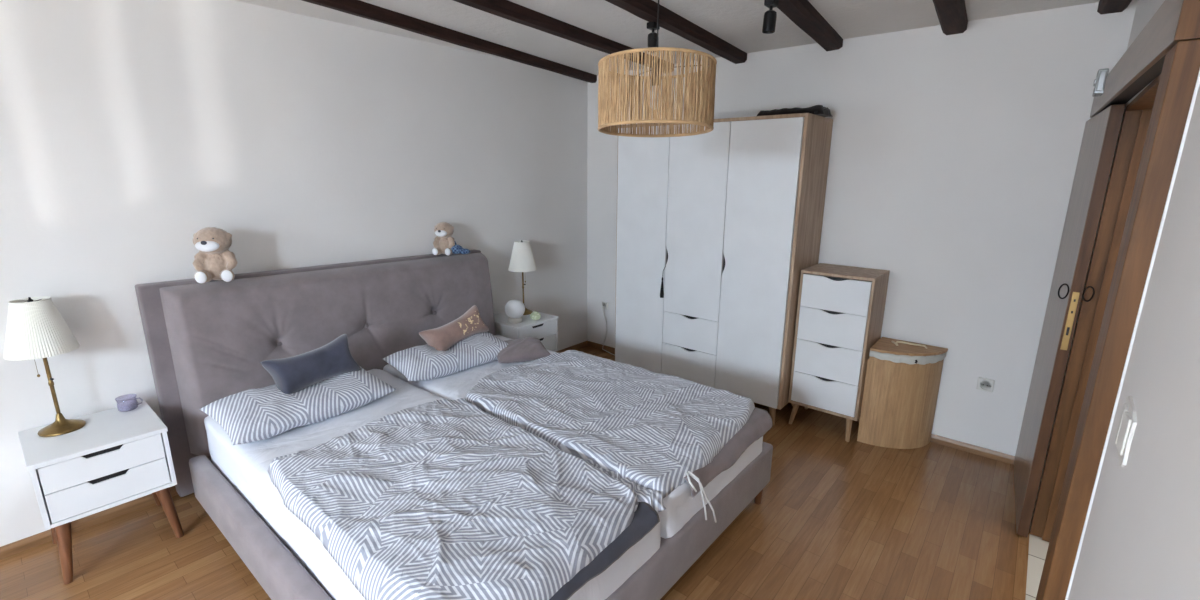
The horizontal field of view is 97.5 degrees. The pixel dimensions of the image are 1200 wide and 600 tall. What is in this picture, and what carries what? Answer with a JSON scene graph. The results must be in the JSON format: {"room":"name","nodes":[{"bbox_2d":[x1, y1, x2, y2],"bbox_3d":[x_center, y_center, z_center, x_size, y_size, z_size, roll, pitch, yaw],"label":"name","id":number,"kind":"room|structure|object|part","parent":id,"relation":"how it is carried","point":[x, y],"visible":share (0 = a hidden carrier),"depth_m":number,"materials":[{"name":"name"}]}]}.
{"room":"bedroom","nodes":[
{"label":"bedroom","id":0,"kind":"room"},
{"bbox_2d":[0,0,587,546],"bbox_3d":[-2.197,-0.185,2.551,0.150,2.500,6.600,11,17,39],"label":"wall","id":1,"kind":"structure","parent":0,"point":[130,129],"depth_m":2.64,"materials":[{"name":"paint"}]},
{"bbox_2d":[0,341,587,558],"bbox_3d":[-2.142,0.970,2.774,0.014,0.050,6.300,11,17,39],"label":"baseboard","id":2,"kind":"structure","parent":1,"relation":"attached to","point":[35,540],"depth_m":2.48,"materials":[{"name":"brown wood"}]},
{"bbox_2d":[0,346,1048,599],"bbox_3d":[-0.167,1.387,1.307,5.000,0.050,6.500,11,17,39],"label":"floor","id":3,"kind":"structure","parent":0,"point":[835,518],"depth_m":2.38,"materials":[{"name":"brown wood"}]},
{"bbox_2d":[18,401,183,584],"bbox_3d":[-2.184,0.822,2.329,0.425,0.544,0.421,11,17,39],"label":"nightstand","id":4,"kind":"object","parent":3,"relation":"on","point":[118,457],"visible":1,"depth_m":2.18,"materials":[{"name":"white paint"}]},
{"bbox_2d":[3,296,85,436],"bbox_3d":[-2.314,0.272,2.199,0.220,0.583,0.220,11,17,39],"label":"table lamp","id":5,"kind":"object","parent":4,"relation":"on","point":[35,329],"visible":1,"depth_m":2.12,"materials":[{"name":"white fabric"}]},
{"bbox_3d":[-2.313,0.107,2.160,0.220,0.223,0.220,11,17,39],"label":"lamp shade","id":6,"kind":"part","parent":5,"relation":"part of","materials":[{"name":"fabric"}]},
{"bbox_3d":[-2.422,0.961,2.344,0.072,0.264,0.047,-4,14,-16],"label":"leg","id":7,"kind":"part","parent":4,"relation":"part of","materials":[{"name":"brown wood"}]},
{"bbox_3d":[-2.166,1.013,2.134,0.047,0.264,0.076,2,14,6],"label":"leg","id":8,"kind":"part","parent":4,"relation":"part of","materials":[{"name":"brown wood"}]},
{"bbox_3d":[-2.031,0.665,2.161,0.016,0.112,0.371,11,17,39],"label":"drawer","id":9,"kind":"part","parent":4,"relation":"part of","materials":[{"name":"white paint"}]},
{"bbox_3d":[-2.032,0.782,2.189,0.016,0.121,0.371,11,17,39],"label":"drawer","id":10,"kind":"part","parent":4,"relation":"part of","materials":[{"name":"white paint"}]},
{"bbox_2d":[118,400,136,410],"bbox_3d":[-2.203,0.480,2.455,0.076,0.061,0.083,1,13,2],"label":"candle jar","id":11,"kind":"object","parent":4,"relation":"on","point":[126,405],"visible":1,"depth_m":2.44,"materials":[{"name":"purple glass"}]},
{"bbox_3d":[-2.209,0.903,2.591,0.047,0.264,0.072,2,14,6],"label":"leg","id":12,"kind":"part","parent":4,"relation":"part of","materials":[{"name":"brown wood"}]},
{"bbox_3d":[-1.951,0.955,2.384,0.076,0.264,0.047,-4,14,-16],"label":"leg","id":13,"kind":"part","parent":4,"relation":"part of","materials":[{"name":"brown wood"}]},
{"bbox_2d":[135,250,772,599],"bbox_3d":[-0.649,0.478,2.590,2.344,1.114,1.970,11,17,39],"label":"bed","id":14,"kind":"object","parent":3,"relation":"on","point":[207,343],"visible":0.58,"depth_m":2.60,"materials":[{"name":"grey fabric"}]},
{"bbox_2d":[192,227,236,282],"bbox_3d":[-1.870,-0.220,2.550,0.180,0.263,0.163,-6,15,-24],"label":"teddy bear","id":15,"kind":"object","parent":14,"relation":"on","point":[214,260],"visible":1,"depth_m":2.53},
{"bbox_3d":[-1.161,1.000,1.911,2.002,0.217,0.070,11,17,39],"label":"rail","id":16,"kind":"part","parent":14,"relation":"part of","materials":[{"name":"grey fabric"}]},
{"bbox_3d":[-1.526,0.296,3.280,0.082,1.094,1.938,11,17,39],"label":"headboard","id":17,"kind":"part","parent":14,"relation":"part of","materials":[{"name":"grey fabric"}]},
{"bbox_2d":[159,253,495,455],"bbox_3d":[-1.402,0.211,3.200,0.203,0.858,1.861,11,17,39],"label":"headboard","id":18,"kind":"object","parent":14,"relation":"on","point":[217,334],"depth_m":2.83,"materials":[{"name":"grey fabric"}]},
{"bbox_2d":[204,369,661,599],"bbox_3d":[-0.836,0.755,2.228,2.066,0.276,0.900,11,17,39],"label":"mattress","id":19,"kind":"object","parent":14,"relation":"on","point":[245,466],"visible":0.26,"depth_m":2.10,"materials":[{"name":"white fabric"}]},
{"bbox_2d":[200,367,397,444],"bbox_3d":[-1.415,0.477,2.522,0.398,0.159,0.730,11,17,37],"label":"pillow","id":20,"kind":"object","parent":19,"relation":"on","point":[251,415],"visible":0.84,"depth_m":2.38,"materials":[{"name":"fabric"}]},
{"bbox_2d":[260,334,360,393],"bbox_3d":[-1.412,0.331,2.600,0.172,0.239,0.432,10,16,34],"label":"cushion","id":21,"kind":"object","parent":20,"relation":"on","point":[290,375],"visible":0.95,"depth_m":2.54,"materials":[{"name":"fabric"}]},
{"bbox_2d":[268,398,638,599],"bbox_3d":[-0.539,0.667,1.925,1.281,0.120,0.904,11,17,39],"label":"duvet","id":22,"kind":"object","parent":19,"relation":"on","point":[443,499],"visible":1,"depth_m":1.74,"materials":[{"name":"fabric"}]},
{"bbox_2d":[549,502,659,599],"bbox_3d":[-0.199,0.776,1.654,0.434,0.060,0.762,11,17,39],"label":"blanket","id":23,"kind":"object","parent":19,"relation":"on","point":[645,518],"visible":0.1,"depth_m":1.64,"materials":[{"name":"grey fabric"}]},
{"bbox_2d":[587,460,665,512],"bbox_3d":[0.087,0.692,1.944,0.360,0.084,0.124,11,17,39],"label":"duvet","id":24,"kind":"object","parent":23,"relation":"on","point":[653,498],"visible":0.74,"depth_m":1.88,"materials":[{"name":"fabric"}]},
{"bbox_2d":[432,222,469,255],"bbox_3d":[-1.004,-0.412,3.538,0.244,0.220,0.137,1,14,4],"label":"teddy bear","id":25,"kind":"object","parent":14,"relation":"on","point":[443,243],"visible":1,"depth_m":3.52},
{"bbox_2d":[383,335,762,538],"bbox_3d":[-0.259,0.599,2.901,2.065,0.277,0.902,11,17,39],"label":"mattress","id":26,"kind":"object","parent":14,"relation":"on","point":[680,505],"visible":0.21,"depth_m":2.42,"materials":[{"name":"white fabric"}]},
{"bbox_2d":[383,332,507,380],"bbox_3d":[-0.879,0.331,3.153,0.328,0.157,0.720,13,19,43],"label":"pillow","id":27,"kind":"object","parent":26,"relation":"on","point":[421,362],"visible":0.84,"depth_m":3.00,"materials":[{"name":"fabric"}]},
{"bbox_2d":[419,305,488,350],"bbox_3d":[-0.889,0.195,3.236,0.156,0.250,0.469,10,16,34],"label":"cushion","id":28,"kind":"object","parent":27,"relation":"on","point":[470,323],"visible":0.93,"depth_m":3.18,"materials":[{"name":"pink fabric"}]},
{"bbox_2d":[457,310,484,334],"bbox_3d":[-0.795,0.142,3.263,0.013,0.118,0.173,-22,7,41],"label":"print","id":29,"kind":"object","parent":28,"relation":"attached to","point":[471,323],"depth_m":3.26},
{"bbox_2d":[497,337,550,362],"bbox_3d":[-0.503,0.314,3.307,0.330,0.104,0.300,-5,14,-21],"label":"cushion","id":30,"kind":"object","parent":26,"relation":"on","point":[529,348],"visible":0.87,"depth_m":3.21,"materials":[{"name":"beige fabric"}]},
{"bbox_2d":[684,407,772,497],"bbox_3d":[0.435,0.617,2.398,0.431,0.094,0.779,11,17,39],"label":"blanket","id":31,"kind":"object","parent":26,"relation":"on","point":[759,422],"visible":0.18,"depth_m":2.27,"materials":[{"name":"beige fabric"}]},
{"bbox_2d":[465,350,754,497],"bbox_3d":[0.001,0.499,2.630,1.364,0.089,0.953,11,17,39],"label":"duvet","id":32,"kind":"object","parent":31,"relation":"on","point":[650,428],"visible":0.98,"depth_m":2.44,"materials":[{"name":"fabric"}]},
{"bbox_2d":[686,471,716,522],"bbox_3d":[0.402,0.775,2.030,0.191,0.284,0.047,-8,16,-32],"label":"ribbon","id":33,"kind":"object","parent":32,"relation":"hanging from","point":[688,473],"visible":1,"depth_m":2.00,"materials":[{"name":"white fabric"}]},
{"bbox_3d":[0.226,0.995,1.974,0.075,0.217,1.947,11,17,39],"label":"footboard","id":34,"kind":"part","parent":14,"relation":"part of","materials":[{"name":"grey fabric"}]},
{"bbox_3d":[0.806,0.990,2.678,0.044,0.098,0.044,11,17,39],"label":"leg","id":35,"kind":"part","parent":14,"relation":"part of","materials":[{"name":"brown wood"}]},
{"bbox_2d":[494,310,558,351],"bbox_3d":[-0.623,0.398,4.145,0.425,0.544,0.421,11,17,39],"label":"nightstand","id":36,"kind":"object","parent":3,"relation":"on","point":[545,329],"visible":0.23,"depth_m":3.99,"materials":[{"name":"white paint"}]},
{"bbox_2d":[505,299,524,323],"bbox_3d":[-0.635,0.080,3.936,0.150,0.172,0.150,11,17,39],"label":"night light","id":37,"kind":"object","parent":36,"relation":"on","point":[514,308],"visible":1,"depth_m":3.89,"materials":[{"name":"white glass"}]},
{"bbox_2d":[508,240,536,314],"bbox_3d":[-0.607,-0.181,4.139,0.220,0.583,0.220,3,14,11],"label":"table lamp","id":38,"kind":"object","parent":36,"relation":"on","point":[522,259],"visible":0.86,"depth_m":4.04,"materials":[{"name":"white fabric"}]},
{"bbox_3d":[-0.606,-0.346,4.099,0.220,0.223,0.220,3,14,11],"label":"lamp shade","id":39,"kind":"part","parent":38,"relation":"part of","materials":[{"name":"fabric"}]},
{"bbox_2d":[530,311,540,319],"bbox_3d":[-0.492,0.116,4.009,0.082,0.070,0.082,11,17,39],"label":"pot","id":40,"kind":"object","parent":36,"relation":"on","point":[534,315],"visible":1,"depth_m":3.98,"materials":[{"name":"green ceramic"}]},
{"bbox_3d":[-0.470,0.241,3.977,0.016,0.112,0.371,11,17,39],"label":"drawer","id":41,"kind":"part","parent":36,"relation":"part of","materials":[{"name":"white paint"}]},
{"bbox_3d":[-0.470,0.358,4.005,0.016,0.121,0.371,11,17,39],"label":"drawer","id":42,"kind":"part","parent":36,"relation":"part of","materials":[{"name":"white paint"}]},
{"bbox_2d":[615,113,832,425],"bbox_3d":[0.800,-0.258,3.845,1.386,1.979,0.476,11,17,39],"label":"wardrobe","id":43,"kind":"object","parent":3,"relation":"on","point":[733,212],"visible":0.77,"depth_m":3.52,"materials":[{"name":"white wood"}]},
{"bbox_3d":[0.306,-0.346,3.945,0.446,1.815,0.022,11,17,39],"label":"door","id":44,"kind":"part","parent":43,"relation":"part of","materials":[{"name":"white wood"}]},
{"bbox_2d":[660,266,665,297],"bbox_3d":[0.456,-0.134,3.839,0.033,0.236,0.031,11,17,39],"label":"tassel","id":45,"kind":"object","parent":43,"relation":"hanging from","point":[662,288],"visible":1,"depth_m":3.85,"materials":[{"name":"black fabric"}]},
{"bbox_3d":[0.645,0.479,3.846,0.445,0.261,0.022,11,17,39],"label":"drawer","id":46,"kind":"part","parent":43,"relation":"part of","materials":[{"name":"white wood"}]},
{"bbox_3d":[0.647,0.233,3.787,0.445,0.240,0.022,11,17,39],"label":"drawer","id":47,"kind":"part","parent":43,"relation":"part of","materials":[{"name":"white wood"}]},
{"bbox_3d":[0.652,-0.522,3.606,0.445,1.308,0.022,11,17,39],"label":"door","id":48,"kind":"part","parent":43,"relation":"part of","materials":[{"name":"white wood"}]},
{"bbox_3d":[0.997,-0.206,3.384,0.450,1.815,0.022,11,17,39],"label":"door","id":49,"kind":"part","parent":43,"relation":"part of","materials":[{"name":"white wood"}]},
{"bbox_3d":[1.156,0.767,3.538,0.047,0.135,0.065,2,14,6],"label":"leg","id":50,"kind":"part","parent":43,"relation":"part of","materials":[{"name":"brown wood"}]},
{"bbox_2d":[757,105,832,116],"bbox_3d":[1.205,-1.167,3.275,0.426,0.058,0.237,11,17,39],"label":"bag","id":51,"kind":"object","parent":43,"relation":"on","point":[819,110],"visible":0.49,"depth_m":3.18,"materials":[{"name":"black fabric"}]},
{"bbox_2d":[788,263,889,441],"bbox_3d":[1.536,0.325,3.424,0.427,1.053,0.366,11,17,39],"label":"dresser","id":52,"kind":"object","parent":3,"relation":"on","point":[840,308],"visible":0.84,"depth_m":3.26,"materials":[{"name":"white wood"}]},
{"bbox_3d":[1.308,0.757,3.534,0.069,0.158,0.039,-4,14,-16],"label":"leg","id":53,"kind":"part","parent":52,"relation":"part of","materials":[{"name":"brown wood"}]},
{"bbox_3d":[1.423,0.594,3.351,0.391,0.204,0.018,11,17,39],"label":"drawer","id":54,"kind":"part","parent":52,"relation":"part of","materials":[{"name":"white wood"}]},
{"bbox_3d":[1.425,0.385,3.301,0.391,0.218,0.018,11,17,39],"label":"drawer","id":55,"kind":"part","parent":52,"relation":"part of","materials":[{"name":"white wood"}]},
{"bbox_3d":[1.426,0.173,3.250,0.391,0.213,0.018,11,17,39],"label":"drawer","id":56,"kind":"part","parent":52,"relation":"part of","materials":[{"name":"white wood"}]},
{"bbox_3d":[1.428,-0.034,3.201,0.391,0.206,0.018,11,17,39],"label":"drawer","id":57,"kind":"part","parent":52,"relation":"part of","materials":[{"name":"white wood"}]},
{"bbox_3d":[1.572,0.809,3.324,0.039,0.158,0.062,2,14,6],"label":"leg","id":58,"kind":"part","parent":52,"relation":"part of","materials":[{"name":"brown wood"}]},
{"bbox_2d":[857,337,947,448],"bbox_3d":[1.857,0.582,3.240,0.367,0.643,0.312,11,17,39],"label":"laundry hamper","id":59,"kind":"object","parent":3,"relation":"on","point":[902,378],"visible":1,"depth_m":3.18,"materials":[{"name":"brown wood"}]},
{"bbox_3d":[1.877,0.275,3.200,0.196,0.026,0.064,10,17,36],"label":"rope handle","id":60,"kind":"part","parent":59,"relation":"part of","materials":[{"name":"beige fabric"}]},
{"bbox_3d":[1.860,0.298,3.167,0.360,0.014,0.305,11,17,39],"label":"lid","id":61,"kind":"part","parent":59,"relation":"part of","materials":[{"name":"brown wood"}]},
{"bbox_2d":[236,0,1099,74],"bbox_3d":[-0.825,-1.174,1.141,3.705,0.100,6.600,11,17,39],"label":"ceiling","id":62,"kind":"structure","parent":0,"point":[739,23],"depth_m":2.87,"materials":[{"name":"paint"}]},
{"bbox_2d":[302,0,596,82],"bbox_3d":[-1.665,-1.283,1.851,0.076,0.091,6.420,8,16,29],"label":"ceiling beam","id":63,"kind":"structure","parent":62,"relation":"attached to","point":[359,8],"depth_m":3.06,"materials":[{"name":"brown wood"}]},
{"bbox_2d":[453,0,673,72],"bbox_3d":[-1.248,-1.199,1.512,0.094,0.091,6.359,9,16,33],"label":"ceiling beam","id":64,"kind":"structure","parent":62,"relation":"attached to","point":[506,9],"depth_m":2.84,"materials":[{"name":"brown wood"}]},
{"bbox_2d":[598,0,716,136],"bbox_3d":[0.217,-0.974,1.981,0.455,0.666,0.455,11,17,39],"label":"pendant lamp","id":65,"kind":"object","parent":62,"relation":"hanging from","point":[699,86],"visible":1,"depth_m":1.86,"materials":[{"name":"wicker"}]},
{"bbox_3d":[0.215,-0.784,2.032,0.060,0.090,0.060,11,17,39],"label":"bulb","id":66,"kind":"part","parent":65,"relation":"part of","materials":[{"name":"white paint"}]},
{"bbox_3d":[0.216,-0.780,2.027,0.449,0.255,0.451,11,17,39],"label":"lamp shade","id":67,"kind":"part","parent":65,"relation":"part of","materials":[{"name":"wicker"}]},
{"bbox_3d":[0.218,-1.097,1.957,0.005,0.375,0.005,5,14,17],"label":"cord","id":68,"kind":"part","parent":65,"relation":"part of","materials":[{"name":"black metal"}]},
{"bbox_2d":[605,0,746,63],"bbox_3d":[-0.791,-1.107,1.141,0.103,0.090,6.362,9,16,33],"label":"ceiling beam","id":69,"kind":"structure","parent":62,"relation":"attached to","point":[647,10],"depth_m":2.87,"materials":[{"name":"brown wood"}]},
{"bbox_2d":[647,22,659,52],"bbox_3d":[0.278,-1.371,2.745,0.059,0.138,0.060,11,17,39],"label":"spotlight","id":70,"kind":"object","parent":69,"relation":"attached to","point":[652,37],"visible":0.67,"depth_m":2.72,"materials":[{"name":"black metal"}]},
{"bbox_2d":[777,0,842,50],"bbox_3d":[-0.312,-1.010,0.752,0.114,0.091,6.362,9,16,33],"label":"ceiling beam","id":71,"kind":"structure","parent":62,"relation":"attached to","point":[802,13],"depth_m":2.74,"materials":[{"name":"brown wood"}]},
{"bbox_2d":[762,0,778,33],"bbox_3d":[0.763,-1.276,2.363,0.059,0.138,0.060,11,17,39],"label":"spotlight","id":72,"kind":"object","parent":71,"relation":"attached to","point":[769,20],"visible":1,"depth_m":2.35,"materials":[{"name":"black metal"}]},
{"bbox_2d":[933,0,967,34],"bbox_3d":[0.103,-0.926,0.414,0.114,0.091,6.342,10,16,35],"label":"ceiling beam","id":73,"kind":"structure","parent":62,"relation":"attached to","point":[952,14],"depth_m":2.59,"materials":[{"name":"brown wood"}]},
{"bbox_2d":[1097,0,1131,13],"bbox_3d":[0.519,-0.842,0.077,0.113,0.091,6.329,11,17,36],"label":"ceiling beam","id":74,"kind":"structure","parent":62,"relation":"attached to","point":[1104,6],"depth_m":2.42,"materials":[{"name":"brown wood"}]},
{"bbox_2d":[587,0,1137,455],"bbox_3d":[1.294,-0.461,3.805,3.555,2.500,0.150,11,17,39],"label":"wall","id":75,"kind":"structure","parent":0,"point":[953,159],"depth_m":3.07,"materials":[{"name":"paint"}]},
{"bbox_2d":[602,301,607,309],"bbox_3d":[0.045,0.052,4.887,0.070,0.070,0.016,11,17,39],"label":"wall socket","id":76,"kind":"object","parent":75,"relation":"attached to","point":[605,304],"visible":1,"depth_m":4.88,"materials":[{"name":"beige plastic"}]},
{"bbox_2d":[602,306,614,354],"bbox_3d":[0.177,0.308,4.768,0.034,0.436,0.448,-12,18,-41],"label":"power cable","id":77,"kind":"object","parent":75,"relation":"attached to","point":[603,306],"visible":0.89,"depth_m":4.90,"materials":[{"name":"beige plastic"}]},
{"bbox_2d":[587,341,1014,464],"bbox_3d":[1.181,0.686,4.060,3.391,0.050,0.014,11,17,39],"label":"baseboard","id":78,"kind":"structure","parent":75,"relation":"attached to","point":[948,442],"depth_m":3.21,"materials":[{"name":"brown wood"}]},
{"bbox_2d":[976,377,994,392],"bbox_3d":[2.261,0.498,3.086,0.078,0.078,0.016,11,17,39],"label":"wall socket","id":79,"kind":"object","parent":75,"relation":"attached to","point":[984,384],"visible":1,"depth_m":3.08,"materials":[{"name":"beige plastic"}]},
{"bbox_2d":[1030,0,1199,599],"bbox_3d":[0.529,0.365,0.336,0.150,2.500,6.300,11,17,39],"label":"wall","id":80,"kind":"structure","parent":0,"point":[1141,540],"depth_m":0.82,"materials":[{"name":"paint"}]},
{"bbox_2d":[1014,104,1124,536],"bbox_3d":[2.193,0.105,2.517,0.114,1.888,0.780,10,17,35],"label":"door","id":81,"kind":"structure","parent":80,"relation":"in","point":[1101,132],"depth_m":2.33,"materials":[{"name":"brown wood"}]},
{"bbox_3d":[1.951,-0.037,2.214,0.036,0.072,0.035,11,17,39],"label":"ring handle","id":82,"kind":"part","parent":81,"relation":"part of","materials":[{"name":"black metal"}]},
{"bbox_3d":[1.962,0.089,2.196,0.022,0.250,0.004,11,17,39],"label":"lock plate","id":83,"kind":"part","parent":81,"relation":"part of","materials":[{"name":"gold metal"}]},
{"bbox_3d":[2.011,-0.025,2.166,0.036,0.072,0.035,11,17,39],"label":"ring handle","id":84,"kind":"part","parent":81,"relation":"part of","materials":[{"name":"black metal"}]},
{"bbox_2d":[1030,106,1152,541],"bbox_3d":[2.083,0.186,2.203,0.150,1.900,0.035,11,17,39],"label":"trim","id":85,"kind":"structure","parent":80,"relation":"attached to","point":[1135,124],"depth_m":2.19,"materials":[{"name":"brown wood"}]},
{"bbox_2d":[1092,68,1108,96],"bbox_3d":[2.052,-0.891,2.159,0.036,0.095,0.105,11,17,39],"label":"sensor box","id":86,"kind":"object","parent":80,"relation":"attached to","point":[1099,82],"visible":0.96,"depth_m":2.12,"materials":[{"name":"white plastic"}]},
{"bbox_2d":[1036,39,1199,599],"bbox_3d":[1.109,0.429,1.219,0.040,1.873,0.140,11,17,39],"label":"trim","id":87,"kind":"structure","parent":80,"relation":"attached to","point":[1181,66],"depth_m":1.08,"materials":[{"name":"brown wood"}]},
{"bbox_2d":[1115,396,1136,466],"bbox_3d":[0.961,0.237,0.965,0.011,0.104,0.130,11,17,39],"label":"light switch","id":88,"kind":"object","parent":80,"relation":"attached to","point":[1127,424],"visible":1,"depth_m":0.94,"materials":[{"name":"beige plastic"}]},
{"bbox_2d":[1065,70,1199,599],"bbox_3d":[1.077,0.383,1.138,0.004,2.000,0.005,11,17,39],"label":"trim","id":89,"kind":"structure","parent":80,"relation":"attached to","point":[1198,77],"depth_m":1.05,"materials":[{"name":"white paint"}]},
{"bbox_2d":[1126,74,1160,110],"bbox_3d":[1.664,-0.613,1.489,0.150,0.020,1.360,11,17,39],"label":"trim","id":90,"kind":"structure","parent":80,"relation":"attached to","point":[1145,100],"depth_m":1.73,"materials":[{"name":"brown wood"}]},
{"bbox_2d":[1090,0,1199,117],"bbox_3d":[1.748,-0.742,1.747,0.082,0.165,2.163,11,17,39],"label":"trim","id":91,"kind":"structure","parent":80,"relation":"attached to","point":[1156,39],"depth_m":1.28,"materials":[{"name":"grey paint"}]},
{"bbox_2d":[1096,39,1195,114],"bbox_3d":[1.795,-0.747,1.791,0.066,0.126,1.995,11,17,39],"label":"trim","id":92,"kind":"structure","parent":80,"relation":"attached to","point":[1155,70],"depth_m":1.58,"materials":[{"name":"wood"}]},
{"bbox_2d":[1175,0,1199,39],"bbox_3d":[1.067,-0.531,0.932,0.045,0.124,0.002,11,17,39],"label":"trim","id":93,"kind":"structure","parent":80,"relation":"attached to","point":[1188,27],"depth_m":0.94,"materials":[{"name":"brown wood"}]}
]}

